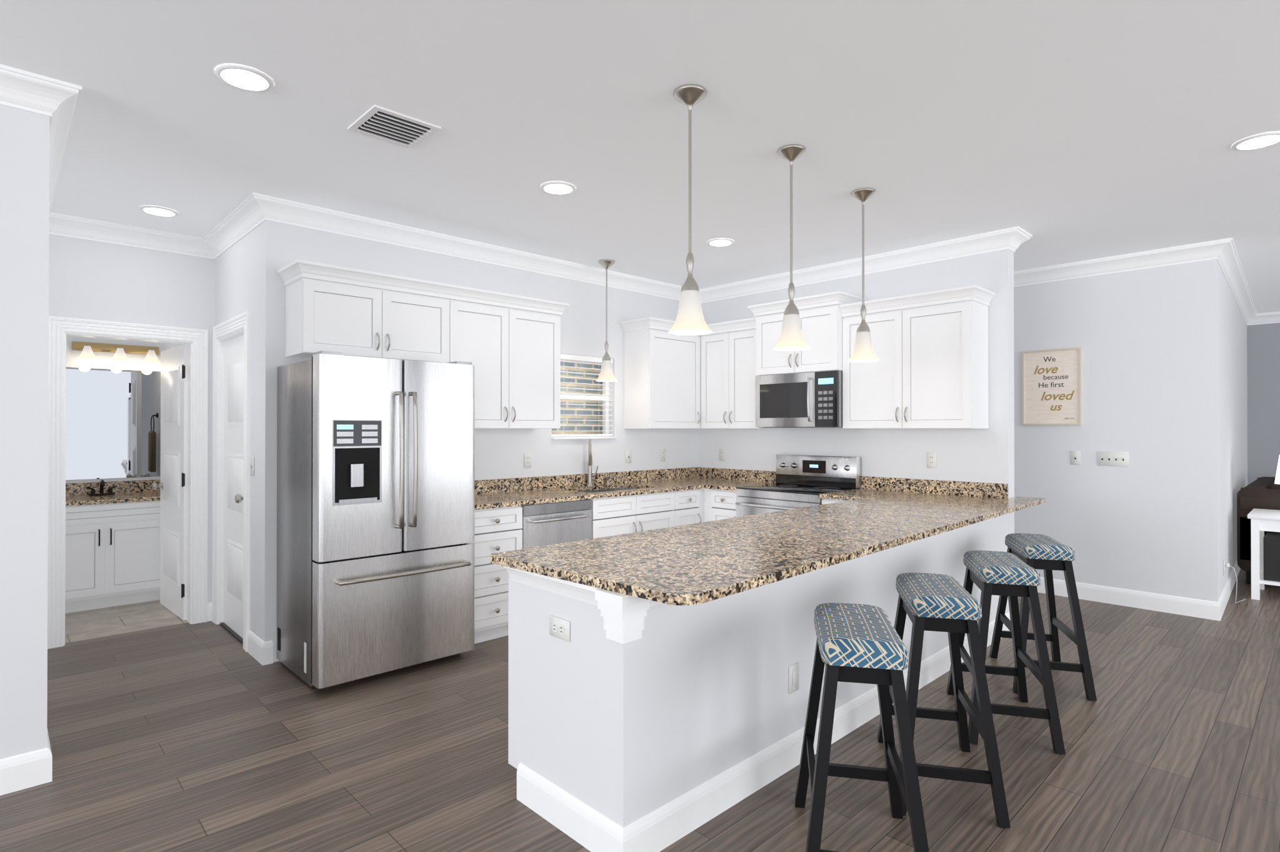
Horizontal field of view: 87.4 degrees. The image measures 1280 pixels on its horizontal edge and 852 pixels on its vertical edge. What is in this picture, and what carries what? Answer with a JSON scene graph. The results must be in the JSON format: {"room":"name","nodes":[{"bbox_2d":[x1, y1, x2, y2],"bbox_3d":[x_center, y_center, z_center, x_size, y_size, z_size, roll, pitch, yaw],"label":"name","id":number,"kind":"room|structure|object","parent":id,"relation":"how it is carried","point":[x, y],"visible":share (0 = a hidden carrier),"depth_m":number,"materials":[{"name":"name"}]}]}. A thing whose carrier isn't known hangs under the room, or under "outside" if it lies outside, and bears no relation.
{"room":"kitchen","nodes":[
{"label":"kitchen","id":0,"kind":"room"},
{"bbox_2d":[0,104,49,759],"bbox_3d":[-5.110,0.028,2.538,4.145,2.740,3.700,0,0,-44],"label":"wall","id":1,"kind":"structure","parent":0,"point":[24,135],"depth_m":2.59,"materials":[{"name":"white paint"}]},
{"bbox_2d":[65,335,164,483],"bbox_3d":[-4.486,0.042,5.624,1.034,2.740,0.120,0,0,-44],"label":"wall","id":2,"kind":"structure","parent":0,"point":[104,359],"depth_m":5.60,"materials":[{"name":"white paint"}]},
{"bbox_2d":[65,366,160,479],"bbox_3d":[-4.482,-0.019,5.534,0.903,0.910,0.006,0,0,-44],"label":"bathroom mirror","id":3,"kind":"object","parent":2,"relation":"attached to","point":[113,416],"visible":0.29,"depth_m":5.60,"materials":[{"name":"clear glass"}]},
{"bbox_2d":[71,341,160,363],"bbox_3d":[-4.327,-0.609,5.559,0.580,0.150,0.189,0,0,-44],"label":"sconce","id":4,"kind":"object","parent":2,"relation":"attached to","point":[87,349],"visible":1,"depth_m":5.55,"materials":[{"name":"gold metal"}]},
{"bbox_2d":[65,599,188,643],"bbox_3d":[-4.051,1.439,5.148,1.300,0.060,1.620,0,0,-44],"label":"floor","id":5,"kind":"structure","parent":0,"point":[83,625],"depth_m":4.84,"materials":[{"name":"beige tile"}]},
{"bbox_2d":[65,500,159,613],"bbox_3d":[-4.278,1.002,5.317,0.907,0.814,0.599,0,0,-44],"label":"vanity","id":6,"kind":"object","parent":5,"relation":"on","point":[112,550],"visible":0.62,"depth_m":5.16,"materials":[{"name":"white wood"}]},
{"bbox_2d":[86,479,116,495],"bbox_3d":[-4.370,0.499,5.451,0.160,0.127,0.155,0,0,5],"label":"faucet","id":7,"kind":"object","parent":6,"relation":"on","point":[102,484],"visible":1,"depth_m":5.44,"materials":[{"name":"black metal"}]},
{"bbox_2d":[65,479,160,506],"bbox_3d":[-4.285,0.528,5.326,0.907,0.132,0.580,0,0,-44],"label":"countertop","id":8,"kind":"structure","parent":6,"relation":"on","point":[138,490],"depth_m":5.44,"materials":[{"name":"brown stone"}]},
{"bbox_2d":[48,234,214,602],"bbox_3d":[-3.450,0.037,4.609,1.118,2.740,0.120,0,0,-44],"label":"wall","id":9,"kind":"structure","parent":0,"point":[89,279],"depth_m":4.57,"materials":[{"name":"white paint"}]},
{"bbox_2d":[164,343,182,350],"bbox_3d":[-3.654,0.041,5.419,0.120,2.740,1.329,0,0,-44],"label":"wall","id":10,"kind":"structure","parent":0,"point":[167,345],"depth_m":5.66,"materials":[{"name":"white paint"}]},
{"bbox_2d":[151,344,187,619],"bbox_3d":[-3.547,0.407,5.081,0.177,1.995,0.711,0,0,-44],"label":"door","id":11,"kind":"structure","parent":10,"relation":"in","point":[174,360],"depth_m":5.01,"materials":[{"name":"white wood"}]},
{"bbox_2d":[215,224,259,636],"bbox_3d":[-2.651,0.036,4.497,0.120,2.740,1.149,0,0,-44],"label":"wall","id":12,"kind":"structure","parent":0,"point":[237,269],"depth_m":4.16,"materials":[{"name":"white paint"}]},
{"bbox_2d":[47,311,250,651],"bbox_3d":[-3.087,0.346,4.525,1.368,2.120,0.665,0,0,2],"label":"door frame","id":13,"kind":"structure","parent":12,"relation":"in","point":[196,340],"depth_m":4.69,"materials":[{"name":"white wood"}]},
{"bbox_2d":[223,335,243,638],"bbox_3d":[-2.735,0.402,4.518,0.116,2.000,0.694,0,0,-44],"label":"door","id":14,"kind":"structure","parent":12,"relation":"in","point":[234,348],"depth_m":4.55,"materials":[{"name":"white wood"}]},
{"bbox_2d":[250,456,254,475],"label":"light switch","id":15,"kind":"object","parent":12,"relation":"attached to","point":[252,465],"depth_m":4.13,"materials":[{"name":"white plastic"}]},
{"bbox_2d":[258,220,697,662],"bbox_3d":[-0.821,0.040,5.378,3.977,2.740,0.120,0,0,-44],"label":"wall","id":16,"kind":"structure","parent":0,"point":[499,453],"depth_m":5.06,"materials":[{"name":"white paint"}]},
{"bbox_2d":[276,259,569,362],"bbox_3d":[-1.349,-0.669,4.526,1.907,0.511,0.373,0,0,-44],"label":"upper cabinet","id":17,"kind":"object","parent":16,"relation":"attached to","point":[349,311],"visible":0.96,"depth_m":4.07,"materials":[{"name":"white paint"}]},
{"bbox_2d":[448,298,560,428],"bbox_3d":[-1.027,-0.450,4.842,0.910,0.935,0.364,0,0,-44],"label":"upper cabinet","id":18,"kind":"object","parent":16,"relation":"attached to","point":[515,354],"visible":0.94,"depth_m":4.75,"materials":[{"name":"white paint"}]},
{"bbox_2d":[523,453,531,468],"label":"outlet","id":19,"kind":"object","parent":16,"relation":"attached to","point":[527,457],"depth_m":5.23,"materials":[{"name":"white plastic"}]},
{"bbox_2d":[551,359,616,439],"bbox_3d":[-0.497,-0.241,5.667,0.680,0.705,0.145,0,0,-44],"label":"window","id":20,"kind":"structure","parent":16,"relation":"in","point":[605,392],"depth_m":5.81,"materials":[{"name":"white wood"}]},
{"bbox_2d":[551,353,613,436],"bbox_3d":[-0.493,-0.253,5.663,0.660,0.677,0.050,0,0,-44],"label":"window blind","id":21,"kind":"object","parent":20,"relation":"attached to","point":[563,356],"depth_m":5.66,"materials":[{"name":"white plastic"}]},
{"bbox_2d":[625,450,631,463],"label":"outlet","id":22,"kind":"object","parent":16,"relation":"attached to","point":[628,452],"depth_m":5.97,"materials":[{"name":"white plastic"}]},
{"bbox_2d":[660,448,665,461],"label":"outlet","id":23,"kind":"object","parent":16,"relation":"attached to","point":[662,452],"depth_m":6.28,"materials":[{"name":"white plastic"}]},
{"bbox_2d":[620,316,756,428],"bbox_3d":[0.423,-0.448,5.800,0.702,0.941,0.996,0,0,-44],"label":"upper cabinet","id":24,"kind":"object","parent":16,"relation":"attached to","point":[662,368],"visible":0.9,"depth_m":5.87,"materials":[{"name":"white paint"}]},
{"bbox_2d":[0,0,1279,313],"bbox_3d":[3.354,-1.374,4.463,19.000,0.080,13.000,0,0,-44],"label":"ceiling","id":25,"kind":"structure","parent":0,"point":[1093,129],"depth_m":2.96,"materials":[{"name":"white paint"}]},
{"bbox_2d":[139,205,178,216],"bbox_3d":[-2.980,-1.330,4.155,0.196,0.009,0.196,0,0,-44],"label":"recessed light","id":26,"kind":"object","parent":25,"relation":"in","point":[157,210],"visible":1,"depth_m":4.13,"materials":[{"name":"white plastic"}]},
{"bbox_2d":[215,63,273,91],"bbox_3d":[-1.522,-1.337,2.582,0.196,0.009,0.196,0,0,-44],"label":"recessed light","id":27,"kind":"object","parent":25,"relation":"in","point":[241,77],"visible":1,"depth_m":2.57,"materials":[{"name":"white plastic"}]},
{"bbox_2d":[347,105,441,148],"bbox_3d":[-1.104,-1.329,3.008,0.300,0.022,0.300,0,0,-44],"label":"ceiling vent","id":28,"kind":"object","parent":25,"relation":"in","point":[379,122],"visible":1,"depth_m":2.99,"materials":[{"name":"white metal"}]},
{"bbox_2d":[540,181,575,194],"bbox_3d":[-0.459,-1.332,3.757,0.196,0.009,0.196,0,0,-44],"label":"recessed light","id":29,"kind":"object","parent":25,"relation":"in","point":[554,187],"visible":1,"depth_m":3.74,"materials":[{"name":"white plastic"}]},
{"bbox_2d":[596,259,617,381],"bbox_3d":[-0.270,-0.846,5.413,0.176,0.964,0.176,0,0,-44],"label":"pendant light","id":30,"kind":"object","parent":25,"relation":"hanging from","point":[606,374],"visible":1,"depth_m":5.38,"materials":[{"name":"white glass"}]},
{"bbox_2d":[668,84,711,334],"bbox_3d":[0.201,-0.859,2.694,0.176,0.964,0.176,0,0,-44],"label":"pendant light","id":31,"kind":"object","parent":25,"relation":"hanging from","point":[690,320],"visible":1,"depth_m":2.67,"materials":[{"name":"white glass"}]},
{"bbox_2d":[706,238,734,246],"bbox_3d":[0.583,-1.327,4.850,0.196,0.009,0.196,0,0,-44],"label":"recessed light","id":32,"kind":"object","parent":25,"relation":"in","point":[718,242],"visible":1,"depth_m":4.82,"materials":[{"name":"white plastic"}]},
{"bbox_2d":[773,144,809,350],"bbox_3d":[0.734,-0.856,3.251,0.176,0.964,0.176,0,0,-44],"label":"pendant light","id":33,"kind":"object","parent":25,"relation":"hanging from","point":[791,338],"visible":1,"depth_m":3.22,"materials":[{"name":"white glass"}]},
{"bbox_2d":[847,188,879,362],"bbox_3d":[1.274,-0.854,3.825,0.176,0.964,0.176,0,0,-44],"label":"pendant light","id":34,"kind":"object","parent":25,"relation":"hanging from","point":[863,351],"visible":1,"depth_m":3.80,"materials":[{"name":"white glass"}]},
{"bbox_2d":[1231,131,1279,150],"bbox_3d":[2.908,-1.334,3.146,0.196,0.009,0.196,0,0,-44],"label":"recessed light","id":35,"kind":"object","parent":25,"relation":"in","point":[1263,140],"visible":1,"depth_m":3.14,"materials":[{"name":"white plastic"}]},
{"bbox_2d":[0,568,1279,851],"bbox_3d":[3.934,1.433,3.849,19.000,0.060,11.330,0,0,-44],"label":"floor","id":36,"kind":"structure","parent":0,"point":[175,737],"depth_m":2.79,"materials":[{"name":"brown wood"}]},
{"bbox_2d":[220,621,243,644],"bbox_3d":[-2.708,1.400,4.540,0.095,0.012,0.680,0,0,-44],"label":"threshold","id":37,"kind":"object","parent":36,"relation":"on","point":[223,624],"visible":0.21,"depth_m":4.53,"materials":[{"name":"black plastic"}]},
{"bbox_2d":[276,350,474,688],"bbox_3d":[-1.548,0.506,3.992,0.908,1.788,0.794,0,0,-44],"label":"refrigerator","id":38,"kind":"object","parent":36,"relation":"on","point":[375,455],"visible":1,"depth_m":3.70,"materials":[{"name":"silver metal"}]},
{"bbox_2d":[520,499,591,548],"bbox_3d":[-0.747,0.968,4.870,0.595,0.876,0.668,0,0,-44],"label":"dishwasher","id":39,"kind":"object","parent":36,"relation":"on","point":[552,523],"visible":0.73,"depth_m":4.65,"materials":[{"name":"silver metal"}]},
{"bbox_2d":[473,488,703,643],"bbox_3d":[-0.460,0.970,5.179,2.284,0.877,0.655,0,0,-44],"label":"base cabinet","id":40,"kind":"object","parent":36,"relation":"on","point":[497,530],"visible":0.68,"depth_m":4.43,"materials":[{"name":"white paint"}]},
{"bbox_2d":[703,488,847,521],"bbox_3d":[1.074,0.972,5.625,0.653,0.877,2.142,0,0,-44],"label":"base cabinet","id":41,"kind":"object","parent":36,"relation":"on","point":[719,504],"visible":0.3,"depth_m":5.63,"materials":[{"name":"white paint"}]},
{"bbox_2d":[735,454,861,517],"bbox_3d":[1.250,0.827,5.384,0.716,1.163,0.759,0,0,-44],"label":"stove","id":42,"kind":"object","parent":36,"relation":"on","point":[800,479],"visible":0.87,"depth_m":5.39,"materials":[{"name":"silver metal"}]},
{"bbox_2d":[795,603,928,851],"bbox_3d":[0.699,1.014,2.164,0.375,0.775,0.616,0,0,12],"label":"bar stool","id":43,"kind":"object","parent":36,"relation":"on","point":[859,643],"visible":1,"depth_m":1.98,"materials":[{"name":"black wood"}]},
{"bbox_2d":[877,572,1010,828],"bbox_3d":[1.174,1.016,2.664,0.375,0.775,0.616,0,0,14],"label":"bar stool","id":44,"kind":"object","parent":36,"relation":"on","point":[932,602],"visible":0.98,"depth_m":2.46,"materials":[{"name":"black wood"}]},
{"bbox_2d":[946,550,1065,754],"bbox_3d":[1.714,1.018,3.195,0.375,0.775,0.616,0,0,16],"label":"bar stool","id":45,"kind":"object","parent":36,"relation":"on","point":[1000,573],"visible":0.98,"depth_m":3.00,"materials":[{"name":"black wood"}]},
{"bbox_2d":[989,533,1096,700],"bbox_3d":[2.230,1.021,3.756,0.375,0.775,0.616,0,0,16],"label":"bar stool","id":46,"kind":"object","parent":36,"relation":"on","point":[1038,551],"visible":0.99,"depth_m":3.57,"materials":[{"name":"black wood"}]},
{"bbox_2d":[1236,476,1279,584],"bbox_3d":[6.422,0.955,6.400,2.110,0.920,0.920,0,0,-44],"label":"sofa","id":47,"kind":"object","parent":36,"relation":"on","point":[1262,493],"visible":0.47,"depth_m":5.97,"materials":[{"name":"brown fabric"}]},
{"bbox_2d":[1247,508,1279,599],"bbox_3d":[5.375,1.066,5.461,0.590,0.690,0.590,0,0,-44],"label":"side table","id":48,"kind":"object","parent":36,"relation":"on","point":[1265,549],"visible":1,"depth_m":5.44,"materials":[{"name":"white paint"}]},
{"bbox_2d":[1274,455,1279,484],"bbox_3d":[5.411,0.481,5.520,0.270,0.479,0.270,0,0,-44],"label":"table lamp","id":49,"kind":"object","parent":48,"relation":"on","point":[1277,476],"visible":1,"depth_m":5.56,"materials":[{"name":"white paint"}]},
{"bbox_3d":[0.785,0.962,3.463,2.865,0.877,0.630,0,0,-44],"label":"base cabinet","id":50,"kind":"object","parent":36,"relation":"on","visible":0},
{"bbox_2d":[474,466,1044,605],"bbox_3d":[0.400,0.461,4.311,3.855,0.130,3.102,0,0,-44],"label":"countertop","id":51,"kind":"structure","parent":50,"relation":"on","point":[695,564],"depth_m":3.07,"materials":[{"name":"beige stone"}]},
{"bbox_2d":[586,438,612,486],"bbox_3d":[-0.370,0.303,5.599,0.140,0.395,0.356,0,0,30],"label":"kitchen faucet","id":52,"kind":"object","parent":51,"relation":"on","point":[589,483],"visible":1,"depth_m":5.58,"materials":[{"name":"silver metal"}]},
{"bbox_2d":[580,487,639,492],"bbox_3d":[-0.245,0.626,5.416,0.774,0.189,0.444,0,0,-44],"label":"undermount sink","id":53,"kind":"object","parent":51,"relation":"in","point":[596,490],"visible":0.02,"depth_m":5.69,"materials":[{"name":"silver metal"}]},
{"bbox_2d":[508,513,1008,827],"bbox_3d":[1.010,0.963,3.586,3.580,0.879,0.655,0,0,-44],"label":"peninsula base","id":54,"kind":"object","parent":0,"point":[627,730],"depth_m":2.42,"materials":[{"name":"white paint"}]},
{"bbox_2d":[549,615,569,641],"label":"outlet","id":55,"kind":"object","parent":54,"relation":"attached to","point":[559,627],"depth_m":2.33,"materials":[{"name":"white plastic"}]},
{"bbox_2d":[503,513,1010,851],"bbox_3d":[1.019,0.963,3.534,3.638,0.878,0.683,0,0,-44],"label":"trim","id":56,"kind":"structure","parent":54,"relation":"attached to","point":[624,615],"depth_m":2.34,"materials":[{"name":"white paint"}]},
{"bbox_2d":[788,661,798,693],"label":"outlet","id":57,"kind":"object","parent":54,"relation":"attached to","point":[793,669],"depth_m":2.75,"materials":[{"name":"white plastic"}]},
{"bbox_2d":[697,248,1014,612],"bbox_3d":[1.590,0.042,5.655,0.120,2.740,2.824,0,0,-44],"label":"wall","id":58,"kind":"structure","parent":0,"point":[979,455],"depth_m":5.07,"materials":[{"name":"white paint"}]},
{"bbox_2d":[719,448,724,460],"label":"outlet","id":59,"kind":"object","parent":58,"relation":"attached to","point":[722,451],"depth_m":6.39,"materials":[{"name":"white plastic"}]},
{"bbox_2d":[698,328,781,428],"bbox_3d":[0.776,-0.444,6.149,0.364,0.935,0.982,0,0,-44],"label":"upper cabinet","id":60,"kind":"object","parent":58,"relation":"attached to","point":[727,360],"visible":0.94,"depth_m":5.93,"materials":[{"name":"white paint"}]},
{"bbox_2d":[747,291,868,375],"bbox_3d":[1.362,-0.717,5.485,0.443,0.586,0.852,0,0,-44],"label":"upper cabinet","id":61,"kind":"object","parent":58,"relation":"attached to","point":[820,315],"visible":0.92,"depth_m":5.28,"materials":[{"name":"white paint"}]},
{"bbox_2d":[755,370,842,427],"bbox_3d":[1.356,-0.205,5.477,0.457,0.433,0.756,0,0,-44],"label":"microwave","id":62,"kind":"object","parent":61,"relation":"attached to","point":[813,399],"visible":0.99,"depth_m":5.32,"materials":[{"name":"silver metal"}]},
{"bbox_2d":[839,285,995,428],"bbox_3d":[1.994,-0.452,4.878,0.373,0.941,0.984,0,0,-44],"label":"upper cabinet","id":63,"kind":"object","parent":58,"relation":"attached to","point":[931,348],"visible":1,"depth_m":4.70,"materials":[{"name":"white paint"}]},
{"bbox_2d":[926,452,936,468],"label":"outlet","id":64,"kind":"object","parent":58,"relation":"attached to","point":[931,457],"depth_m":4.96,"materials":[{"name":"white plastic"}]},
{"bbox_2d":[1013,259,1247,601],"bbox_3d":[3.966,0.053,8.243,4.365,2.740,5.175,0,0,-44],"label":"wall","id":65,"kind":"structure","parent":0,"point":[1164,349],"depth_m":5.27,"materials":[{"name":"white paint"}]},
{"bbox_2d":[0,559,1240,795],"bbox_3d":[2.397,1.343,5.141,17.352,0.132,7.291,0,0,-12],"label":"baseboard","id":66,"kind":"structure","parent":65,"relation":"attached to","point":[24,770],"depth_m":4.90,"materials":[{"name":"white paint"}]},
{"bbox_2d":[0,63,1279,325],"bbox_3d":[2.398,-1.271,5.126,17.352,0.118,7.346,0,0,-12],"label":"crown molding","id":67,"kind":"structure","parent":65,"relation":"attached to","point":[59,100],"depth_m":4.73,"materials":[{"name":"white paint"}]},
{"bbox_2d":[1021,346,1081,425],"bbox_3d":[3.446,-0.324,5.620,0.024,0.635,0.435,0,0,-44],"label":"framed sign","id":68,"kind":"object","parent":65,"relation":"attached to","point":[1052,379],"visible":1,"depth_m":5.62,"materials":[{"name":"brown wood"}]},
{"bbox_2d":[1070,450,1080,464],"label":"light switch","id":69,"kind":"object","parent":65,"relation":"attached to","point":[1075,455],"depth_m":5.49,"materials":[{"name":"white plastic"}]},
{"bbox_2d":[1096,451,1128,466],"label":"light switch","id":70,"kind":"object","parent":65,"relation":"attached to","point":[1104,458],"depth_m":5.31,"materials":[{"name":"white plastic"}]},
{"bbox_2d":[1223,559,1225,574],"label":"outlet","id":71,"kind":"object","parent":65,"relation":"attached to","point":[1224,560],"depth_m":5.25,"materials":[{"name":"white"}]},
{"bbox_2d":[1225,563,1245,603],"bbox_3d":[4.763,1.242,5.320,0.382,0.333,0.063,0,0,-30],"label":"cable","id":72,"kind":"object","parent":71,"relation":"attached to","point":[1227,565],"visible":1,"depth_m":5.24,"materials":[{"name":"white plastic"}]},
{"bbox_2d":[1246,322,1279,484],"bbox_3d":[9.486,0.042,5.745,0.120,2.740,6.348,0,0,-44],"label":"wall","id":73,"kind":"structure","parent":0,"point":[1263,340],"depth_m":7.89,"materials":[{"name":"grey paint"}]},
{"label":"outside","id":74,"kind":"structure","parent":0,"visible":0},
{"bbox_2d":[551,360,602,434],"bbox_3d":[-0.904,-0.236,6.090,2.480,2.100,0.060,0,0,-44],"label":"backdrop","id":75,"kind":"structure","parent":74,"point":[563,374],"depth_m":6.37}
]}

